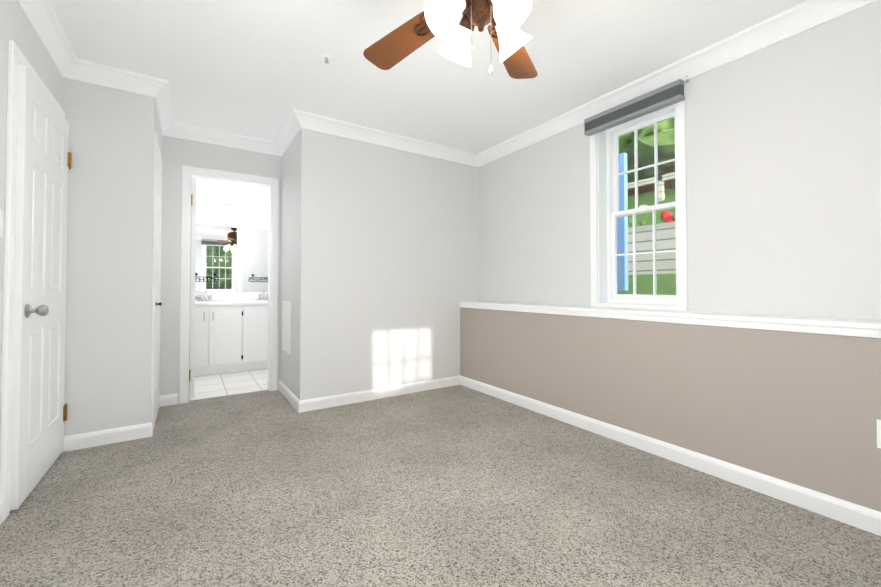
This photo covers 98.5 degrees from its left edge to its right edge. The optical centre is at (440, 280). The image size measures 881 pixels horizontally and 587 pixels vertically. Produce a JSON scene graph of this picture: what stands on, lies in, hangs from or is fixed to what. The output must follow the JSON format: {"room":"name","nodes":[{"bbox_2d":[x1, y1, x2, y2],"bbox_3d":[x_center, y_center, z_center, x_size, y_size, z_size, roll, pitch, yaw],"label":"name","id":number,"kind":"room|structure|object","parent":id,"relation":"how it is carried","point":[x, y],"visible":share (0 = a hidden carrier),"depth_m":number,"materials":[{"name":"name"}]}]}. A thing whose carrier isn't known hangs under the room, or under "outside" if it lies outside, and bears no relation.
{"room":"empty bedroom","nodes":[
{"label":"empty bedroom","id":0,"kind":"room"},
{"bbox_2d":[0,0,61,423],"bbox_3d":[-1.420,-0.186,0.837,0.100,2.420,5.320,1,-1,-33],"label":"wall","id":1,"kind":"structure","parent":0,"point":[16,28],"depth_m":1.68,"materials":[{"name":"white paint"}]},
{"bbox_2d":[0,501,2,524],"bbox_3d":[-0.929,0.967,0.176,0.014,0.092,3.510,1,-1,-33],"label":"baseboard","id":2,"kind":"structure","parent":1,"relation":"attached to","point":[1,505],"depth_m":1.62,"materials":[{"name":"white wood"}]},
{"bbox_2d":[0,210,3,237],"bbox_3d":[-1.858,-0.243,1.603,0.011,0.116,0.072,1,-1,-33],"label":"light switch","id":3,"kind":"object","parent":1,"relation":"attached to","point":[1,222],"visible":1,"depth_m":1.61,"materials":[{"name":"white plastic"}]},
{"bbox_2d":[0,39,64,520],"bbox_3d":[-2.117,-0.006,1.996,0.018,2.100,0.829,1,-1,-33],"label":"door frame","id":4,"kind":"structure","parent":1,"relation":"attached to","point":[16,56],"depth_m":1.66,"materials":[{"name":"white wood"}]},
{"bbox_2d":[10,63,71,510],"bbox_3d":[-2.100,0.024,2.061,0.107,2.018,0.779,1,-1,-33],"label":"entry door","id":5,"kind":"structure","parent":1,"relation":"in","point":[39,407],"depth_m":1.91,"materials":[{"name":"white wood"}]},
{"bbox_2d":[15,0,82,81],"bbox_3d":[-1.125,-1.348,0.577,0.084,0.105,4.330,1,-1,-33],"label":"crown molding","id":6,"kind":"structure","parent":1,"relation":"attached to","point":[43,21],"depth_m":2.04,"materials":[{"name":"white wood"}]},
{"bbox_2d":[61,77,160,435],"bbox_3d":[-2.373,-0.152,2.789,0.460,2.420,0.770,1,-1,-33],"label":"wall","id":7,"kind":"structure","parent":0,"point":[109,278],"depth_m":2.47,"materials":[{"name":"white paint"}]},
{"bbox_2d":[62,422,152,451],"bbox_3d":[-2.157,1.006,2.454,0.474,0.092,0.034,1,-1,-33],"label":"baseboard","id":8,"kind":"structure","parent":7,"relation":"attached to","point":[121,434],"depth_m":2.44,"materials":[{"name":"white wood"}]},
{"bbox_2d":[79,59,154,98],"bbox_3d":[-2.105,-1.315,2.474,0.360,0.105,0.084,1,-1,-33],"label":"crown molding","id":9,"kind":"structure","parent":7,"relation":"attached to","point":[90,72],"depth_m":2.47,"materials":[{"name":"white wood"}]},
{"bbox_2d":[153,143,161,429],"bbox_3d":[-2.160,0.039,2.927,0.048,2.018,0.610,1,-1,-33],"label":"closet door","id":10,"kind":"structure","parent":7,"relation":"attached to","point":[157,302],"depth_m":2.87,"materials":[{"name":"white"}]},
{"bbox_2d":[150,131,161,421],"bbox_3d":[-2.177,0.015,2.916,0.010,2.090,0.730,1,-1,-33],"label":"trim","id":11,"kind":"structure","parent":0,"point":[153,271],"depth_m":2.62,"materials":[{"name":"white wood"}]},
{"bbox_2d":[159,135,281,403],"bbox_3d":[-1.700,-0.136,3.766,2.100,2.420,0.120,1,-1,-33],"label":"wall","id":12,"kind":"structure","parent":0,"point":[177,154],"depth_m":3.30,"materials":[{"name":"white paint"}]},
{"bbox_2d":[155,77,174,135],"bbox_3d":[-2.098,-1.308,2.886,0.084,0.105,0.764,1,-1,-33],"label":"crown molding","id":13,"kind":"structure","parent":12,"relation":"attached to","point":[162,88],"depth_m":2.86,"materials":[{"name":"white wood"}]},
{"bbox_2d":[189,178,199,396],"bbox_3d":[-2.437,0.059,3.700,0.179,2.005,0.736,1,-1,-33],"label":"bathroom door","id":14,"kind":"structure","parent":12,"relation":"in","point":[192,289],"depth_m":3.49,"materials":[{"name":"white wood"}]},
{"bbox_2d":[169,122,274,154],"bbox_3d":[-1.966,-1.298,3.489,0.970,0.105,0.084,1,-1,-33],"label":"crown molding","id":15,"kind":"structure","parent":12,"relation":"attached to","point":[183,131],"depth_m":3.47,"materials":[{"name":"white wood"}]},
{"bbox_2d":[179,165,278,403],"bbox_3d":[-1.972,0.030,3.584,0.794,2.082,0.156,1,-1,-33],"label":"door frame","id":16,"kind":"structure","parent":12,"relation":"attached to","point":[190,172],"depth_m":3.51,"materials":[{"name":"white wood"}]},
{"bbox_2d":[189,369,267,399],"bbox_3d":[-1.855,1.140,4.631,3.580,0.098,1.650,1,-1,-33],"label":"floor","id":17,"kind":"structure","parent":0,"point":[217,385],"depth_m":4.00,"materials":[{"name":"white tile"}]},
{"bbox_2d":[194,307,245,375],"bbox_3d":[-2.847,0.687,4.513,0.820,0.800,0.561,1,-1,-33],"label":"base cabinet","id":18,"kind":"object","parent":17,"relation":"on","point":[231,331],"depth_m":4.38,"materials":[{"name":"white wood"}]},
{"bbox_2d":[195,299,267,306],"bbox_3d":[-2.514,0.268,4.731,1.608,0.044,0.577,1,-1,-33],"label":"countertop","id":19,"kind":"structure","parent":18,"relation":"on","point":[202,302],"depth_m":4.49,"materials":[{"name":"white stone"}]},
{"bbox_2d":[242,303,267,370],"bbox_3d":[-2.180,0.695,4.953,0.778,0.800,0.561,1,-1,-33],"label":"base cabinet","id":20,"kind":"object","parent":17,"relation":"on","point":[255,337],"depth_m":4.59,"materials":[{"name":"white wood"}]},
{"bbox_2d":[191,178,268,292],"bbox_3d":[-2.582,-0.113,5.101,1.900,2.420,0.100,1,-1,-33],"label":"wall","id":21,"kind":"structure","parent":0,"point":[210,194],"depth_m":4.95,"materials":[{"name":"white paint"}]},
{"bbox_2d":[195,224,267,291],"bbox_3d":[-2.553,-0.281,5.060,1.880,0.845,0.006,1,-1,-33],"label":"vanity mirror","id":22,"kind":"object","parent":21,"relation":"attached to","point":[233,259],"visible":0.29,"depth_m":4.94,"materials":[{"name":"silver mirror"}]},
{"bbox_2d":[195,273,267,281],"bbox_3d":[-2.664,-0.041,4.916,0.924,0.106,0.107,1,-1,-33],"label":"shelf","id":23,"kind":"object","parent":21,"relation":"attached to","point":[250,278],"visible":0.81,"depth_m":4.92,"materials":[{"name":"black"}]},
{"bbox_2d":[195,291,267,298],"bbox_3d":[-2.667,0.200,4.964,1.608,0.100,0.022,1,-1,-33],"label":"backsplash","id":24,"kind":"structure","parent":21,"relation":"attached to","point":[203,295],"depth_m":4.93,"materials":[{"name":"white stone"}]},
{"bbox_2d":[280,134,297,396],"bbox_3d":[-1.344,-0.140,3.517,0.120,2.420,0.690,1,-1,-33],"label":"wall","id":25,"kind":"structure","parent":0,"point":[289,251],"depth_m":3.42,"materials":[{"name":"white paint"}]},
{"bbox_2d":[271,121,298,155],"bbox_3d":[-1.379,-1.300,3.405,0.084,0.105,0.690,1,-1,-33],"label":"crown molding","id":26,"kind":"structure","parent":25,"relation":"attached to","point":[286,135],"depth_m":3.50,"materials":[{"name":"white wood"}]},
{"bbox_2d":[282,301,290,354],"bbox_3d":[-1.429,0.425,3.517,0.010,0.470,0.360,1,-1,-33],"label":"access panel","id":27,"kind":"object","parent":25,"relation":"attached to","point":[286,326],"visible":0.98,"depth_m":3.48,"materials":[{"name":"white plastic"}]},
{"bbox_2d":[278,380,297,408],"bbox_3d":[-1.377,1.023,3.421,0.018,0.092,0.780,1,-1,-33],"label":"baseboard","id":28,"kind":"structure","parent":25,"relation":"attached to","point":[282,388],"depth_m":3.40,"materials":[{"name":"white wood"}]},
{"bbox_2d":[297,128,477,400],"bbox_3d":[-0.315,-0.137,3.710,2.050,2.420,0.120,1,-1,-33],"label":"wall","id":29,"kind":"structure","parent":0,"point":[387,267],"depth_m":3.47,"materials":[{"name":"white paint"}]},
{"bbox_2d":[296,375,459,412],"bbox_3d":[-0.485,1.024,3.498,1.584,0.092,0.014,1,-1,-33],"label":"baseboard","id":30,"kind":"structure","parent":29,"relation":"attached to","point":[372,394],"depth_m":3.41,"materials":[{"name":"white wood"}]},
{"bbox_2d":[287,109,474,166],"bbox_3d":[-0.419,-1.297,3.539,1.834,0.105,0.084,1,-1,-33],"label":"crown molding","id":31,"kind":"structure","parent":29,"relation":"attached to","point":[299,119],"depth_m":3.42,"materials":[{"name":"white wood"}]},
{"bbox_2d":[49,0,806,153],"bbox_3d":[-0.406,-1.418,2.480,3.580,0.100,6.910,1,-1,-33],"label":"ceiling","id":32,"kind":"structure","parent":0,"point":[260,69],"depth_m":2.33,"materials":[{"name":"white paint"}]},
{"bbox_2d":[321,53,331,63],"bbox_3d":[-0.695,-1.351,2.318,0.068,0.038,0.068,1,-1,-33],"label":"sprinkler","id":33,"kind":"object","parent":32,"relation":"attached to","point":[326,57],"visible":1,"depth_m":2.31,"materials":[{"name":"white plastic"}]},
{"bbox_2d":[363,0,537,78],"bbox_3d":[0.109,-1.049,1.377,1.260,0.674,1.282,1,-1,-33],"label":"ceiling fan","id":34,"kind":"object","parent":32,"relation":"hanging from","point":[440,19],"visible":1,"depth_m":1.44,"materials":[{"name":"brown wood"}]},
{"bbox_2d":[0,385,880,586],"bbox_3d":[0.049,1.090,1.749,3.580,0.100,5.260,1,-1,-33],"label":"floor carpet","id":35,"kind":"object","parent":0,"point":[457,486],"visible":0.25,"depth_m":1.70,"materials":[{"name":"grey carpet"}]},
{"bbox_2d":[460,307,880,511],"bbox_3d":[1.488,0.629,2.245,0.240,0.838,4.290,1,-1,-33],"label":"wall","id":36,"kind":"structure","parent":0,"point":[801,409],"depth_m":2.05,"materials":[{"name":"beige paint"}]},
{"bbox_2d":[458,301,880,337],"bbox_3d":[1.477,0.216,2.245,0.266,0.060,4.290,1,-1,-33],"label":"trim","id":37,"kind":"structure","parent":36,"relation":"on","point":[848,327],"depth_m":2.06,"materials":[{"name":"white wood"}]},
{"bbox_2d":[460,375,880,535],"bbox_3d":[1.382,1.001,2.169,0.014,0.092,4.290,1,-1,-33],"label":"baseboard","id":38,"kind":"structure","parent":36,"relation":"attached to","point":[853,514],"depth_m":2.03,"materials":[{"name":"white wood"}]},
{"bbox_2d":[876,419,880,447],"bbox_3d":[1.811,0.626,1.530,0.009,0.116,0.072,1,-1,-33],"label":"electrical outlet","id":39,"kind":"object","parent":36,"relation":"attached to","point":[878,422],"visible":1,"depth_m":1.55,"materials":[{"name":"white plastic"}]},
{"bbox_2d":[478,0,880,319],"bbox_3d":[1.699,-0.160,2.338,0.200,2.420,4.390,1,-1,-33],"label":"wall","id":40,"kind":"structure","parent":0,"point":[783,161],"depth_m":2.09,"materials":[{"name":"white paint"}]},
{"bbox_2d":[584,79,687,310],"bbox_3d":[1.407,-0.528,2.703,0.263,1.444,0.690,1,-1,-33],"label":"window","id":41,"kind":"structure","parent":40,"relation":"in","point":[605,130],"depth_m":2.77,"materials":[{"name":"white wood"}]},
{"bbox_2d":[475,0,878,166],"bbox_3d":[1.553,-1.318,2.321,0.084,0.105,4.290,1,-1,-33],"label":"crown molding","id":42,"kind":"structure","parent":40,"relation":"attached to","point":[809,14],"depth_m":2.29,"materials":[{"name":"white wood"}]},
{"label":"outside","id":43,"kind":"structure","parent":0,"visible":0},
{"bbox_2d":[617,274,675,294],"bbox_3d":[-2.321,0.470,-1.748,18.200,1.420,32.000,1,-1,-33],"label":"lawn","id":44,"kind":"structure","parent":43,"point":[647,290],"depth_m":4.69,"materials":[{"name":"green plant"}]},
{"bbox_2d":[617,153,627,290],"bbox_3d":[1.631,-0.666,5.235,0.070,1.630,1.935,1,-1,-33],"label":"post","id":45,"kind":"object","parent":44,"relation":"on","point":[623,181],"depth_m":4.43,"materials":[{"name":"blue"}]},
{"bbox_2d":[628,222,675,274],"bbox_3d":[4.814,0.171,4.167,0.280,2.220,30.000,1,-1,-33],"label":"retaining timber","id":46,"kind":"object","parent":44,"relation":"on","point":[664,233],"depth_m":6.11,"materials":[{"name":"beige wood"}]},
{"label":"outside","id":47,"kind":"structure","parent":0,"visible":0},
{"bbox_2d":[628,171,668,195],"bbox_3d":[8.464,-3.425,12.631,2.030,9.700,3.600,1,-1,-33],"label":"brick house","id":48,"kind":"structure","parent":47,"point":[643,189],"depth_m":12.99,"materials":[{"name":"brown brick"}]},
{"bbox_2d":[628,188,674,227],"bbox_3d":[6.829,-0.671,5.513,4.550,3.950,30.000,1,-1,-33],"label":"lawn","id":49,"kind":"structure","parent":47,"point":[644,216],"depth_m":8.84,"materials":[{"name":"green plant"}]},
{"bbox_2d":[618,118,674,189],"bbox_3d":[6.439,-5.936,9.200,5.515,9.004,17.573,1,-1,-33],"label":"trees","id":50,"kind":"object","parent":49,"relation":"on","point":[661,146],"depth_m":10.03,"materials":[{"name":"green plant"}]},
{"bbox_2d":[628,211,674,225],"bbox_3d":[3.000,-0.982,7.049,0.291,0.279,3.395,1,-1,-33],"label":"bushes","id":51,"kind":"object","parent":49,"relation":"on","point":[670,218],"depth_m":6.03,"materials":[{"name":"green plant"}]},
{"bbox_2d":[628,172,674,200],"bbox_3d":[5.447,-2.040,8.219,0.100,0.780,20.000,1,-1,-33],"label":"rail fence","id":52,"kind":"object","parent":49,"relation":"on","point":[671,176],"depth_m":8.74,"materials":[{"name":"white wood"}]}
]}

